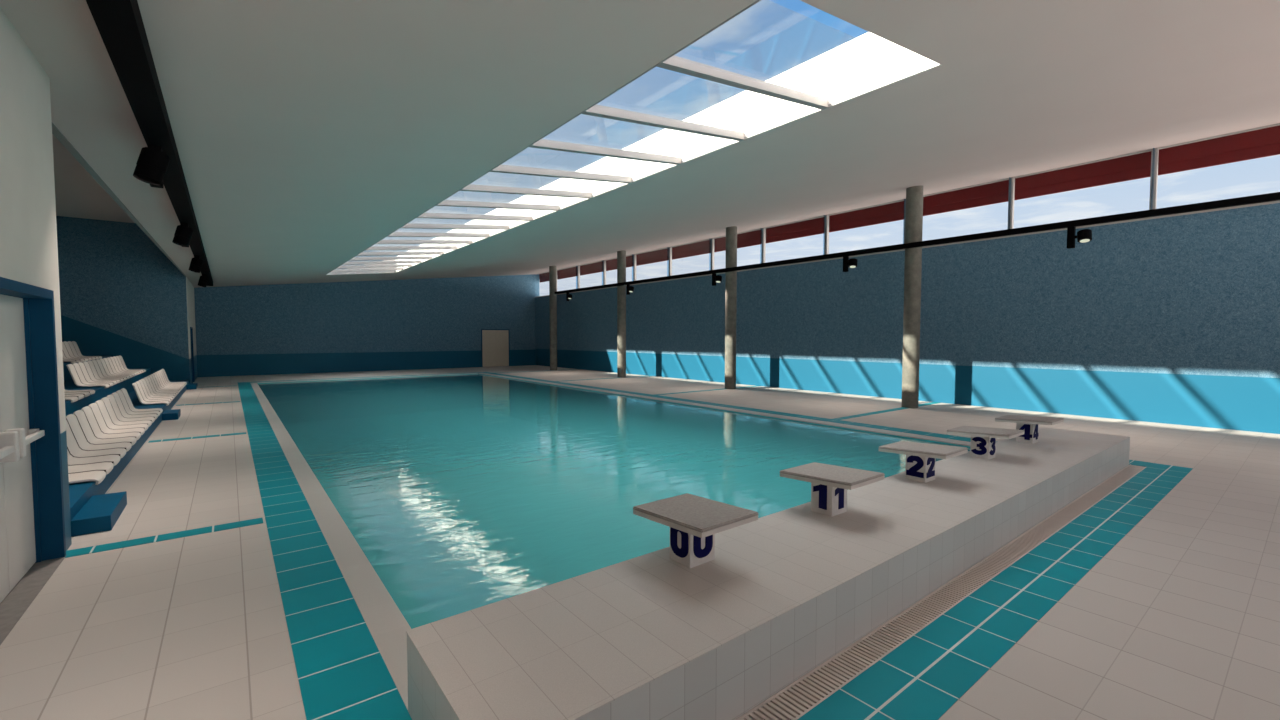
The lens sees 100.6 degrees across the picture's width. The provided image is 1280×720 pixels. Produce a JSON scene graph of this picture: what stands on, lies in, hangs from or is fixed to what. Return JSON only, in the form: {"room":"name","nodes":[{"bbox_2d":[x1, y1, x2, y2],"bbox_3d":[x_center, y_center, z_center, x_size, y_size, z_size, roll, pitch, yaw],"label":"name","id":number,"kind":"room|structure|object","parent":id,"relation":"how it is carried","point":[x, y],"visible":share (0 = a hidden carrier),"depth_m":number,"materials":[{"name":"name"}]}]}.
{"room":"indoor swimming pool","nodes":[
{"label":"indoor swimming pool","id":0,"kind":"room"},
{"bbox_2d":[0,7,71,550],"bbox_3d":[-1.300,-0.115,-0.221,0.200,4.150,11.250,-2,3,-38],"label":"wall","id":1,"kind":"structure","parent":0,"point":[28,227],"depth_m":3.68,"materials":[{"name":"white paint"}]},
{"bbox_2d":[0,277,65,644],"bbox_3d":[-3.927,0.539,3.221,0.222,2.060,2.060,-2,3,-38],"label":"door","id":2,"kind":"structure","parent":1,"relation":"in","point":[32,521],"depth_m":3.84,"materials":[{"name":"blue paint"}]},
{"bbox_2d":[52,123,185,276],"bbox_3d":[-10.101,-3.338,10.982,0.075,1.692,17.452,-2,3,-37],"label":"trim","id":3,"kind":"structure","parent":1,"relation":"attached to","point":[55,131],"depth_m":6.70,"materials":[{"name":"black metal"}]},
{"bbox_2d":[52,134,134,222],"bbox_3d":[-11.531,-4.218,9.899,3.900,0.240,17.950,-2,3,-38],"label":"ceiling","id":4,"kind":"structure","parent":0,"point":[78,194],"depth_m":13.70,"materials":[{"name":"paint"}]},
{"bbox_2d":[56,216,189,382],"bbox_3d":[-16.883,-1.722,17.032,3.628,5.850,0.300,-2,3,-38],"label":"wall","id":5,"kind":"structure","parent":0,"point":[120,294],"depth_m":17.04,"materials":[{"name":"blue paint"}]},
{"bbox_2d":[186,277,196,382],"bbox_3d":[-17.058,-1.003,20.030,0.300,4.150,5.200,-2,3,-38],"label":"wall","id":6,"kind":"structure","parent":0,"point":[189,287],"depth_m":19.75,"materials":[{"name":"white paint"}]},
{"bbox_2d":[190,327,194,382],"bbox_3d":[-16.526,-0.175,19.402,0.310,2.050,1.300,-2,3,-38],"label":"door","id":7,"kind":"structure","parent":6,"relation":"in","point":[191,328],"depth_m":19.93,"materials":[{"name":"blue paint"}]},
{"bbox_2d":[194,251,538,376],"bbox_3d":[-12.440,-2.311,27.033,16.040,6.150,0.300,-2,3,-38],"label":"wall","id":8,"kind":"structure","parent":0,"point":[429,323],"depth_m":25.94,"materials":[{"name":"blue paint"}]},
{"bbox_2d":[481,329,509,366],"bbox_3d":[-8.180,-0.682,30.165,1.660,2.120,0.120,-2,3,-38],"label":"door","id":9,"kind":"structure","parent":8,"relation":"in","point":[495,347],"depth_m":30.14,"materials":[{"name":"beige paint"}]},
{"bbox_2d":[0,0,1279,287],"bbox_3d":[-1.975,-3.701,13.435,16.050,2.182,33.900,-2,3,-38],"label":"ceiling","id":10,"kind":"structure","parent":0,"point":[307,133],"depth_m":5.96,"materials":[{"name":"paint"}]},
{"bbox_2d":[86,0,212,285],"bbox_3d":[-6.877,-2.354,7.986,0.200,0.173,30.600,-2,3,-38],"label":"track","id":11,"kind":"object","parent":10,"relation":"attached to","point":[119,23],"visible":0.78,"depth_m":4.11,"materials":[{"name":"black metal"}]},
{"bbox_2d":[133,144,169,187],"bbox_3d":[-4.815,-1.936,5.253,0.276,0.421,0.382,-2,3,-38],"label":"spotlight","id":12,"kind":"object","parent":11,"relation":"hanging from","point":[152,164],"visible":1,"depth_m":5.14,"materials":[{"name":"black metal"}]},
{"bbox_2d":[172,222,193,246],"bbox_3d":[-7.601,-2.094,8.847,0.276,0.421,0.382,-2,3,-38],"label":"spotlight","id":13,"kind":"object","parent":11,"relation":"hanging from","point":[183,234],"visible":1,"depth_m":8.73,"materials":[{"name":"black metal"}]},
{"bbox_2d":[189,255,203,272],"bbox_3d":[-10.386,-2.252,12.441,0.276,0.421,0.382,-2,3,-38],"label":"spotlight","id":14,"kind":"object","parent":11,"relation":"hanging from","point":[196,263],"visible":1,"depth_m":12.33,"materials":[{"name":"black metal"}]},
{"bbox_2d":[189,265,200,272],"bbox_3d":[-10.355,-2.119,12.368,0.228,0.163,0.219,-2,3,-38],"label":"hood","id":15,"kind":"object","parent":14,"relation":"attached to","point":[194,268],"depth_m":12.32,"materials":[{"name":"black metal"}]},
{"bbox_2d":[198,274,208,286],"bbox_3d":[-13.203,-2.411,16.075,0.276,0.421,0.382,-2,3,-38],"label":"spotlight","id":16,"kind":"object","parent":11,"relation":"hanging from","point":[203,280],"visible":1,"depth_m":15.96,"materials":[{"name":"black metal"}]},
{"bbox_2d":[326,0,940,274],"bbox_3d":[-4.839,-3.562,13.475,2.679,0.963,22.440,-2,3,-38],"label":"skylight","id":17,"kind":"object","parent":10,"relation":"attached to","point":[869,62],"visible":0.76,"depth_m":7.72,"materials":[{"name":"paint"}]},
{"bbox_2d":[539,125,1279,282],"bbox_3d":[4.489,-4.341,18.417,0.300,0.600,33.900,-2,3,-38],"label":"awning","id":18,"kind":"object","parent":10,"relation":"attached to","point":[1265,142],"visible":0.85,"depth_m":12.38,"materials":[{"name":"red fabric"}]},
{"bbox_2d":[0,365,1279,719],"bbox_3d":[-3.370,1.276,12.572,19.380,0.250,33.900,-2,3,-38],"label":"floor","id":19,"kind":"structure","parent":0,"point":[1180,619],"depth_m":3.44,"materials":[{"name":"tile"}]},
{"bbox_2d":[63,356,197,536],"bbox_3d":[-11.364,0.707,10.181,3.844,1.095,17.448,-2,3,-38],"label":"stand","id":20,"kind":"object","parent":19,"relation":"on","point":[92,510],"visible":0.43,"depth_m":5.90,"materials":[{"name":"blue paint"}]},
{"bbox_2d":[65,396,78,402],"bbox_3d":[-9.484,0.431,8.559,0.563,0.509,0.480,-2,3,-38],"label":"seat","id":21,"kind":"object","parent":20,"relation":"on","point":[72,398],"visible":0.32,"depth_m":8.71,"materials":[{"name":"white plastic"}]},
{"bbox_2d":[62,342,91,360],"bbox_3d":[-15.009,-0.239,14.143,0.563,0.509,0.480,-2,3,-38],"label":"seat","id":22,"kind":"object","parent":20,"relation":"on","point":[64,348],"visible":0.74,"depth_m":14.10,"materials":[{"name":"white plastic"}]},
{"bbox_2d":[64,391,89,396],"bbox_3d":[-10.072,0.398,9.317,0.563,0.509,0.480,-2,3,-38],"label":"seat","id":23,"kind":"object","parent":20,"relation":"on","point":[86,393],"visible":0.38,"depth_m":9.47,"materials":[{"name":"white plastic"}]},
{"bbox_2d":[63,341,95,359],"bbox_3d":[-15.305,-0.256,14.525,0.563,0.509,0.480,-2,3,-38],"label":"seat","id":24,"kind":"object","parent":20,"relation":"on","point":[67,345],"visible":0.91,"depth_m":14.48,"materials":[{"name":"white plastic"}]},
{"bbox_2d":[64,389,94,394],"bbox_3d":[-10.358,0.382,9.687,0.563,0.509,0.456,-2,3,-38],"label":"seat","id":25,"kind":"object","parent":20,"relation":"on","point":[88,390],"visible":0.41,"depth_m":9.82,"materials":[{"name":"white plastic"}]},
{"bbox_2d":[68,341,98,358],"bbox_3d":[-15.601,-0.273,14.907,0.563,0.509,0.480,-2,3,-38],"label":"seat","id":26,"kind":"object","parent":20,"relation":"on","point":[74,351],"visible":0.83,"depth_m":14.84,"materials":[{"name":"white plastic"}]},
{"bbox_2d":[68,470,105,484],"bbox_3d":[-5.806,1.002,5.358,0.563,0.509,0.480,-2,3,-38],"label":"seat","id":27,"kind":"object","parent":20,"relation":"on","point":[98,476],"visible":0.4,"depth_m":5.45,"materials":[{"name":"white plastic"}]},
{"bbox_2d":[72,341,101,358],"bbox_3d":[-15.890,-0.289,15.280,0.563,0.509,0.456,-2,3,-38],"label":"seat","id":28,"kind":"object","parent":20,"relation":"on","point":[73,342],"visible":0.87,"depth_m":15.23,"materials":[{"name":"white plastic"}]},
{"bbox_2d":[66,364,109,387],"bbox_3d":[-11.309,0.328,10.914,0.563,0.509,0.480,-2,3,-38],"label":"seat","id":29,"kind":"object","parent":20,"relation":"on","point":[71,368],"visible":1,"depth_m":10.82,"materials":[{"name":"white plastic"}]},
{"bbox_2d":[68,461,113,474],"bbox_3d":[-6.100,0.985,5.737,0.563,0.509,0.480,-2,3,-38],"label":"seat","id":30,"kind":"object","parent":20,"relation":"on","point":[108,466],"visible":0.34,"depth_m":5.84,"materials":[{"name":"white plastic"}]},
{"bbox_2d":[72,363,113,385],"bbox_3d":[-11.605,0.311,11.296,0.563,0.509,0.480,-2,3,-38],"label":"seat","id":31,"kind":"object","parent":20,"relation":"on","point":[77,366],"visible":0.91,"depth_m":11.26,"materials":[{"name":"white plastic"}]},
{"bbox_2d":[67,447,119,465],"bbox_3d":[-6.394,0.969,6.116,0.563,0.509,0.480,-2,3,-38],"label":"seat","id":32,"kind":"object","parent":20,"relation":"on","point":[72,460],"visible":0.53,"depth_m":6.18,"materials":[{"name":"white plastic"}]},
{"bbox_2d":[66,420,125,458],"bbox_3d":[-6.688,0.952,6.495,0.563,0.509,0.480,-2,3,-38],"label":"seat","id":33,"kind":"object","parent":20,"relation":"on","point":[73,446],"visible":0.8,"depth_m":6.50,"materials":[{"name":"white plastic"}]},
{"bbox_2d":[77,362,116,384],"bbox_3d":[-11.901,0.294,11.678,0.563,0.509,0.480,-2,3,-38],"label":"seat","id":34,"kind":"object","parent":20,"relation":"on","point":[82,365],"visible":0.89,"depth_m":11.61,"materials":[{"name":"white plastic"}]},
{"bbox_2d":[66,414,131,451],"bbox_3d":[-6.981,0.935,6.874,0.563,0.509,0.480,-2,3,-38],"label":"seat","id":35,"kind":"object","parent":20,"relation":"on","point":[73,421],"visible":0.88,"depth_m":6.85,"materials":[{"name":"white plastic"}]},
{"bbox_2d":[82,361,120,382],"bbox_3d":[-12.197,0.278,12.060,0.563,0.509,0.480,-2,3,-38],"label":"seat","id":36,"kind":"object","parent":20,"relation":"on","point":[90,372],"visible":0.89,"depth_m":12.04,"materials":[{"name":"white plastic"}]},
{"bbox_2d":[73,410,136,444],"bbox_3d":[-7.275,0.919,7.253,0.563,0.509,0.480,-2,3,-38],"label":"seat","id":37,"kind":"object","parent":20,"relation":"on","point":[81,416],"visible":0.92,"depth_m":7.23,"materials":[{"name":"white plastic"}]},
{"bbox_2d":[87,361,123,381],"bbox_3d":[-12.493,0.261,12.442,0.563,0.509,0.480,-2,3,-38],"label":"seat","id":38,"kind":"object","parent":20,"relation":"on","point":[91,363],"visible":0.86,"depth_m":12.41,"materials":[{"name":"white plastic"}]},
{"bbox_2d":[92,360,126,380],"bbox_3d":[-12.790,0.244,12.824,0.563,0.509,0.480,-2,3,-38],"label":"seat","id":39,"kind":"object","parent":20,"relation":"on","point":[95,362],"visible":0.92,"depth_m":12.79,"materials":[{"name":"white plastic"}]},
{"bbox_2d":[81,406,140,439],"bbox_3d":[-7.569,0.902,7.633,0.563,0.509,0.480,-2,3,-38],"label":"seat","id":40,"kind":"object","parent":20,"relation":"on","point":[88,411],"visible":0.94,"depth_m":7.60,"materials":[{"name":"white plastic"}]},
{"bbox_2d":[96,359,129,378],"bbox_3d":[-13.086,0.227,13.206,0.563,0.509,0.480,-2,3,-38],"label":"seat","id":41,"kind":"object","parent":20,"relation":"on","point":[97,360],"visible":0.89,"depth_m":13.16,"materials":[{"name":"white plastic"}]},
{"bbox_2d":[99,359,131,377],"bbox_3d":[-13.382,0.211,13.588,0.563,0.509,0.480,-2,3,-38],"label":"seat","id":42,"kind":"object","parent":20,"relation":"on","point":[101,360],"visible":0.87,"depth_m":13.55,"materials":[{"name":"white plastic"}]},
{"bbox_2d":[88,403,144,434],"bbox_3d":[-7.863,0.885,8.012,0.563,0.509,0.480,-2,3,-38],"label":"seat","id":43,"kind":"object","parent":20,"relation":"on","point":[96,410],"visible":0.92,"depth_m":8.00,"materials":[{"name":"white plastic"}]},
{"bbox_2d":[103,358,134,376],"bbox_3d":[-13.678,0.194,13.970,0.563,0.509,0.480,-2,3,-38],"label":"seat","id":44,"kind":"object","parent":20,"relation":"on","point":[105,359],"visible":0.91,"depth_m":13.94,"materials":[{"name":"white plastic"}]},
{"bbox_2d":[95,400,148,430],"bbox_3d":[-8.157,0.869,8.391,0.563,0.509,0.480,-2,3,-38],"label":"seat","id":45,"kind":"object","parent":20,"relation":"on","point":[100,403],"visible":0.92,"depth_m":8.36,"materials":[{"name":"white plastic"}]},
{"bbox_2d":[107,357,136,375],"bbox_3d":[-13.974,0.177,14.352,0.563,0.509,0.480,-2,3,-38],"label":"seat","id":46,"kind":"object","parent":20,"relation":"on","point":[108,358],"visible":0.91,"depth_m":14.33,"materials":[{"name":"white plastic"}]},
{"bbox_2d":[110,357,139,374],"bbox_3d":[-14.270,0.160,14.734,0.563,0.509,0.480,-2,3,-38],"label":"seat","id":47,"kind":"object","parent":20,"relation":"on","point":[111,358],"visible":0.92,"depth_m":14.72,"materials":[{"name":"white plastic"}]},
{"bbox_2d":[101,397,151,426],"bbox_3d":[-8.451,0.852,8.770,0.563,0.509,0.480,-2,3,-38],"label":"seat","id":48,"kind":"object","parent":20,"relation":"on","point":[115,420],"visible":0.91,"depth_m":8.75,"materials":[{"name":"white plastic"}]},
{"bbox_2d":[113,356,141,373],"bbox_3d":[-14.566,0.144,15.116,0.563,0.509,0.480,-2,3,-38],"label":"seat","id":49,"kind":"object","parent":20,"relation":"on","point":[114,357],"visible":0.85,"depth_m":15.09,"materials":[{"name":"white plastic"}]},
{"bbox_2d":[115,356,143,372],"bbox_3d":[-14.862,0.127,15.498,0.563,0.509,0.480,-2,3,-38],"label":"seat","id":50,"kind":"object","parent":20,"relation":"on","point":[117,357],"visible":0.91,"depth_m":15.48,"materials":[{"name":"white plastic"}]},
{"bbox_2d":[107,395,154,422],"bbox_3d":[-8.745,0.836,9.149,0.563,0.509,0.480,-2,3,-38],"label":"seat","id":51,"kind":"object","parent":20,"relation":"on","point":[111,398],"visible":0.88,"depth_m":9.13,"materials":[{"name":"white plastic"}]},
{"bbox_2d":[111,392,157,418],"bbox_3d":[-9.038,0.819,9.528,0.563,0.509,0.480,-2,3,-38],"label":"seat","id":52,"kind":"object","parent":20,"relation":"on","point":[124,413],"visible":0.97,"depth_m":9.51,"materials":[{"name":"white plastic"}]},
{"bbox_2d":[116,390,159,415],"bbox_3d":[-9.332,0.802,9.908,0.563,0.509,0.480,-2,3,-38],"label":"seat","id":53,"kind":"object","parent":20,"relation":"on","point":[122,397],"visible":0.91,"depth_m":9.88,"materials":[{"name":"white plastic"}]},
{"bbox_2d":[121,388,162,413],"bbox_3d":[-9.619,0.786,10.277,0.563,0.509,0.456,-2,3,-38],"label":"seat","id":54,"kind":"object","parent":20,"relation":"on","point":[123,390],"visible":0.89,"depth_m":10.28,"materials":[{"name":"white plastic"}]},
{"bbox_2d":[132,383,169,405],"bbox_3d":[-10.570,0.732,11.505,0.563,0.509,0.480,-2,3,-38],"label":"seat","id":55,"kind":"object","parent":20,"relation":"on","point":[135,386],"visible":1,"depth_m":11.42,"materials":[{"name":"white plastic"}]},
{"bbox_2d":[135,381,170,402],"bbox_3d":[-10.866,0.716,11.887,0.563,0.509,0.480,-2,3,-38],"label":"seat","id":56,"kind":"object","parent":20,"relation":"on","point":[145,398],"visible":0.84,"depth_m":11.89,"materials":[{"name":"white plastic"}]},
{"bbox_2d":[138,380,172,400],"bbox_3d":[-11.162,0.699,12.269,0.563,0.509,0.480,-2,3,-38],"label":"seat","id":57,"kind":"object","parent":20,"relation":"on","point":[140,381],"visible":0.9,"depth_m":12.28,"materials":[{"name":"white plastic"}]},
{"bbox_2d":[141,378,174,398],"bbox_3d":[-11.458,0.682,12.651,0.563,0.509,0.480,-2,3,-38],"label":"seat","id":58,"kind":"object","parent":20,"relation":"on","point":[143,379],"visible":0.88,"depth_m":12.67,"materials":[{"name":"white plastic"}]},
{"bbox_2d":[144,377,175,396],"bbox_3d":[-11.754,0.665,13.033,0.563,0.509,0.480,-2,3,-38],"label":"seat","id":59,"kind":"object","parent":20,"relation":"on","point":[145,378],"visible":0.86,"depth_m":13.03,"materials":[{"name":"white plastic"}]},
{"bbox_2d":[146,376,177,395],"bbox_3d":[-12.050,0.649,13.415,0.563,0.509,0.480,-2,3,-38],"label":"seat","id":60,"kind":"object","parent":20,"relation":"on","point":[148,377],"visible":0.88,"depth_m":13.38,"materials":[{"name":"white plastic"}]},
{"bbox_2d":[149,375,178,393],"bbox_3d":[-12.346,0.632,13.797,0.563,0.509,0.480,-2,3,-38],"label":"seat","id":61,"kind":"object","parent":20,"relation":"on","point":[150,376],"visible":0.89,"depth_m":13.81,"materials":[{"name":"white plastic"}]},
{"bbox_2d":[151,374,179,391],"bbox_3d":[-12.642,0.615,14.179,0.563,0.509,0.480,-2,3,-38],"label":"seat","id":62,"kind":"object","parent":20,"relation":"on","point":[152,375],"visible":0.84,"depth_m":14.13,"materials":[{"name":"white plastic"}]},
{"bbox_2d":[153,373,181,390],"bbox_3d":[-12.938,0.598,14.561,0.563,0.509,0.480,-2,3,-38],"label":"seat","id":63,"kind":"object","parent":20,"relation":"on","point":[154,374],"visible":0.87,"depth_m":14.57,"materials":[{"name":"white plastic"}]},
{"bbox_2d":[155,372,182,388],"bbox_3d":[-13.235,0.582,14.943,0.563,0.509,0.480,-2,3,-38],"label":"seat","id":64,"kind":"object","parent":20,"relation":"on","point":[156,373],"visible":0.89,"depth_m":14.94,"materials":[{"name":"white plastic"}]},
{"bbox_2d":[157,371,183,387],"bbox_3d":[-13.530,0.565,15.325,0.563,0.509,0.480,-2,3,-38],"label":"seat","id":65,"kind":"object","parent":20,"relation":"on","point":[158,372],"visible":0.83,"depth_m":15.30,"materials":[{"name":"white plastic"}]},
{"bbox_2d":[65,518,262,557],"bbox_3d":[-3.994,1.511,4.535,1.270,0.024,0.180,-2,3,-38],"label":"trim","id":66,"kind":"structure","parent":19,"relation":"on","point":[99,548],"depth_m":4.49,"materials":[{"name":"teal tile"}]},
{"bbox_2d":[148,432,245,442],"bbox_3d":[-7.450,1.315,8.994,1.270,0.024,0.180,-2,3,-38],"label":"trim","id":67,"kind":"structure","parent":19,"relation":"on","point":[242,432],"depth_m":8.95,"materials":[{"name":"teal tile"}]},
{"bbox_2d":[250,372,480,382],"bbox_3d":[-11.052,0.722,22.526,8.840,0.024,0.370,-2,3,-38],"label":"trim","id":68,"kind":"structure","parent":19,"relation":"on","point":[474,372],"depth_m":22.12,"materials":[{"name":"teal tile"}]},
{"bbox_2d":[549,266,556,370],"bbox_3d":[-4.362,-2.083,26.721,0.364,5.252,0.364,-1,3,-12],"label":"concrete column","id":69,"kind":"structure","parent":19,"relation":"on","point":[552,269],"depth_m":26.58,"materials":[{"name":"grey concrete"}]},
{"bbox_2d":[257,374,969,446],"bbox_3d":[-4.194,1.964,13.641,8.750,1.680,22.150,-2,3,-38],"label":"basin","id":70,"kind":"object","parent":19,"relation":"in","point":[459,374],"visible":0.12,"depth_m":12.43,"materials":[{"name":"tile"}]},
{"bbox_2d":[251,373,970,709],"bbox_3d":[-3.974,1.123,13.395,8.840,0.022,22.750,-2,3,-38],"label":"pool coping","id":71,"kind":"object","parent":70,"relation":"on","point":[384,620],"visible":0.79,"depth_m":4.37,"materials":[{"name":"tile"}]},
{"bbox_2d":[258,374,969,628],"bbox_3d":[-4.193,1.140,13.605,8.350,0.001,21.750,-2,3,-38],"label":"pool water","id":72,"kind":"object","parent":70,"relation":"in","point":[461,493],"visible":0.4,"depth_m":6.95,"materials":[{"name":"teal liquid"}]},
{"bbox_2d":[617,251,625,377],"bbox_3d":[-0.762,-1.880,22.076,0.364,5.252,0.364,2,3,39],"label":"concrete column","id":73,"kind":"structure","parent":19,"relation":"on","point":[621,255],"depth_m":21.93,"materials":[{"name":"grey concrete"}]},
{"bbox_2d":[237,372,1151,719],"bbox_3d":[-3.908,1.127,13.301,9.570,0.024,23.720,-2,3,-38],"label":"trim","id":74,"kind":"structure","parent":19,"relation":"on","point":[342,673],"depth_m":3.42,"materials":[{"name":"teal tile"}]},
{"bbox_2d":[654,386,756,394],"bbox_3d":[2.275,0.967,16.933,4.660,0.024,0.180,-2,3,-38],"label":"trim","id":75,"kind":"structure","parent":19,"relation":"on","point":[747,386],"depth_m":16.47,"materials":[{"name":"teal tile"}]},
{"bbox_2d":[725,226,736,388],"bbox_3d":[2.954,-1.669,17.281,0.364,5.252,0.364,0,3,1],"label":"concrete column","id":76,"kind":"structure","parent":19,"relation":"on","point":[731,232],"depth_m":17.14,"materials":[{"name":"grey concrete"}]},
{"bbox_2d":[406,427,1129,719],"bbox_3d":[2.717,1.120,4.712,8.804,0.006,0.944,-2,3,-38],"label":"platform","id":77,"kind":"object","parent":19,"relation":"on","point":[568,649],"visible":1,"depth_m":2.72,"materials":[{"name":"tile"}]},
{"bbox_2d":[633,493,758,567],"bbox_3d":[0.318,1.026,3.149,0.458,0.319,0.603,-2,3,-38],"label":"starting block","id":78,"kind":"object","parent":77,"relation":"on","point":[694,521],"visible":1,"depth_m":3.07,"materials":[{"name":"concrete"}]},
{"bbox_2d":[780,462,884,516],"bbox_3d":[1.441,0.988,4.018,0.458,0.319,0.603,-2,3,-38],"label":"starting block","id":79,"kind":"object","parent":77,"relation":"on","point":[830,484],"visible":1,"depth_m":3.94,"materials":[{"name":"concrete"}]},
{"bbox_2d":[878,441,967,482],"bbox_3d":[2.611,0.948,4.923,0.458,0.319,0.603,-2,3,-38],"label":"starting block","id":80,"kind":"object","parent":77,"relation":"on","point":[920,457],"visible":1,"depth_m":4.85,"materials":[{"name":"concrete"}]},
{"bbox_2d":[947,426,1023,459],"bbox_3d":[3.773,0.909,5.822,0.458,0.319,0.603,-2,3,-38],"label":"starting block","id":81,"kind":"object","parent":77,"relation":"on","point":[983,439],"visible":1,"depth_m":5.75,"materials":[{"name":"concrete"}]},
{"bbox_2d":[995,415,1063,443],"bbox_3d":[4.880,0.871,6.678,0.458,0.319,0.603,-2,3,-38],"label":"starting block","id":82,"kind":"object","parent":77,"relation":"on","point":[1029,424],"visible":0.84,"depth_m":6.60,"materials":[{"name":"concrete"}]},
{"bbox_2d":[834,402,938,419],"bbox_3d":[5.844,1.169,12.328,4.660,0.024,0.180,-2,3,-38],"label":"trim","id":83,"kind":"structure","parent":19,"relation":"on","point":[930,403],"depth_m":11.91,"materials":[{"name":"teal tile"}]},
{"bbox_2d":[901,186,922,407],"bbox_3d":[6.505,-1.469,12.699,0.364,5.252,0.364,-2,3,-38],"label":"concrete column","id":84,"kind":"structure","parent":19,"relation":"on","point":[914,195],"depth_m":12.57,"materials":[{"name":"grey concrete"}]},
{"bbox_2d":[554,192,1279,293],"bbox_3d":[4.394,-2.793,14.961,0.110,0.112,27.850,-2,3,-38],"label":"track","id":85,"kind":"object","parent":84,"relation":"attached to","point":[1269,197],"visible":1,"depth_m":10.84,"materials":[{"name":"black metal"}]},
{"bbox_2d":[712,273,721,285],"bbox_3d":[2.518,-2.643,17.393,0.250,0.400,0.372,-2,3,-38],"label":"spotlight","id":86,"kind":"object","parent":85,"relation":"hanging from","point":[715,278],"visible":1,"depth_m":17.36,"materials":[{"name":"black metal"}]},
{"bbox_2d":[843,256,857,271],"bbox_3d":[5.408,-2.480,13.665,0.250,0.400,0.372,-2,3,-38],"label":"spotlight","id":87,"kind":"object","parent":85,"relation":"hanging from","point":[848,263],"visible":1,"depth_m":13.69,"materials":[{"name":"black metal"}]},
{"bbox_2d":[1067,226,1091,248],"bbox_3d":[8.261,-2.318,9.983,0.250,0.400,0.372,-2,3,-38],"label":"spotlight","id":88,"kind":"object","parent":85,"relation":"hanging from","point":[1085,235],"visible":1,"depth_m":10.01,"materials":[{"name":"black metal"}]},
{"bbox_2d":[736,464,1145,719],"bbox_3d":[3.081,1.540,4.309,8.820,0.061,0.168,-2,3,-38],"label":"drain grate","id":89,"kind":"object","parent":19,"relation":"on","point":[795,700],"visible":0.84,"depth_m":3.16,"materials":[{"name":"plastic"}]},
{"bbox_2d":[797,463,1192,719],"bbox_3d":[3.383,1.526,4.195,9.200,0.024,0.380,-2,3,-38],"label":"trim","id":90,"kind":"structure","parent":19,"relation":"on","point":[925,675],"depth_m":3.16,"materials":[{"name":"teal tile"}]},
{"bbox_2d":[535,203,1279,433],"bbox_3d":[4.252,-1.001,18.379,0.300,4.290,33.900,-2,3,-38],"label":"wall","id":91,"kind":"structure","parent":0,"point":[1174,319],"depth_m":12.30,"materials":[{"name":"blue paint"}]},
{"bbox_2d":[559,265,579,293],"bbox_3d":[-3.953,-4.275,28.581,0.220,1.359,2.420,-2,3,-38],"label":"window","id":92,"kind":"structure","parent":91,"relation":"in","point":[578,266],"depth_m":27.68,"materials":[{"name":"metal"}]},
{"bbox_2d":[579,260,605,290],"bbox_3d":[-2.471,-4.191,26.669,0.220,1.359,2.420,-2,3,-38],"label":"window","id":93,"kind":"structure","parent":91,"relation":"in","point":[604,261],"depth_m":25.76,"materials":[{"name":"metal"}]},
{"bbox_2d":[605,254,635,287],"bbox_3d":[-0.990,-4.108,24.758,0.220,1.359,2.420,-2,3,-38],"label":"window","id":94,"kind":"structure","parent":91,"relation":"in","point":[634,255],"depth_m":23.85,"materials":[{"name":"metal"}]},
{"bbox_2d":[636,247,671,283],"bbox_3d":[0.492,-4.024,22.846,0.220,1.359,2.420,-2,3,-38],"label":"window","id":95,"kind":"structure","parent":91,"relation":"in","point":[670,248],"depth_m":21.94,"materials":[{"name":"metal"}]},
{"bbox_2d":[670,238,713,279],"bbox_3d":[1.973,-3.940,20.934,0.220,1.359,2.420,-2,3,-38],"label":"window","id":96,"kind":"structure","parent":91,"relation":"in","point":[711,239],"depth_m":20.03,"materials":[{"name":"metal"}]},
{"bbox_2d":[713,228,765,273],"bbox_3d":[3.455,-3.856,19.023,0.220,1.359,2.420,-2,3,-38],"label":"window","id":97,"kind":"structure","parent":91,"relation":"in","point":[763,229],"depth_m":18.12,"materials":[{"name":"metal"}]},
{"bbox_2d":[764,215,828,267],"bbox_3d":[4.936,-3.772,17.111,0.220,1.359,2.420,-2,3,-38],"label":"window","id":98,"kind":"structure","parent":91,"relation":"in","point":[826,231],"depth_m":16.21,"materials":[{"name":"metal"}]},
{"bbox_2d":[828,199,905,258],"bbox_3d":[6.418,-3.689,15.199,0.220,1.359,2.420,-2,3,-38],"label":"window","id":99,"kind":"structure","parent":91,"relation":"in","point":[904,200],"depth_m":14.70,"materials":[{"name":"metal"}]},
{"bbox_2d":[535,201,1279,297],"bbox_3d":[4.136,-3.133,18.196,0.032,0.026,33.900,-2,3,-38],"label":"trim","id":100,"kind":"structure","parent":91,"relation":"attached to","point":[1277,201],"depth_m":12.22,"materials":[{"name":"metal"}]},
{"bbox_2d":[923,177,1014,246],"bbox_3d":[7.900,-3.605,13.288,0.220,1.359,2.420,-2,3,-38],"label":"window","id":101,"kind":"structure","parent":91,"relation":"in","point":[1011,195],"depth_m":12.39,"materials":[{"name":"metal"}]},
{"bbox_2d":[1012,148,1158,235],"bbox_3d":[9.381,-3.521,11.376,0.220,1.359,2.420,-2,3,-38],"label":"window","id":102,"kind":"structure","parent":91,"relation":"in","point":[1155,151],"depth_m":10.49,"materials":[{"name":"metal"}]},
{"bbox_2d":[1155,123,1279,216],"bbox_3d":[10.910,-3.439,9.501,0.100,1.359,2.420,-2,3,-38],"label":"window","id":103,"kind":"structure","parent":91,"relation":"in","point":[1277,124],"depth_m":9.77,"materials":[{"name":"metal"}]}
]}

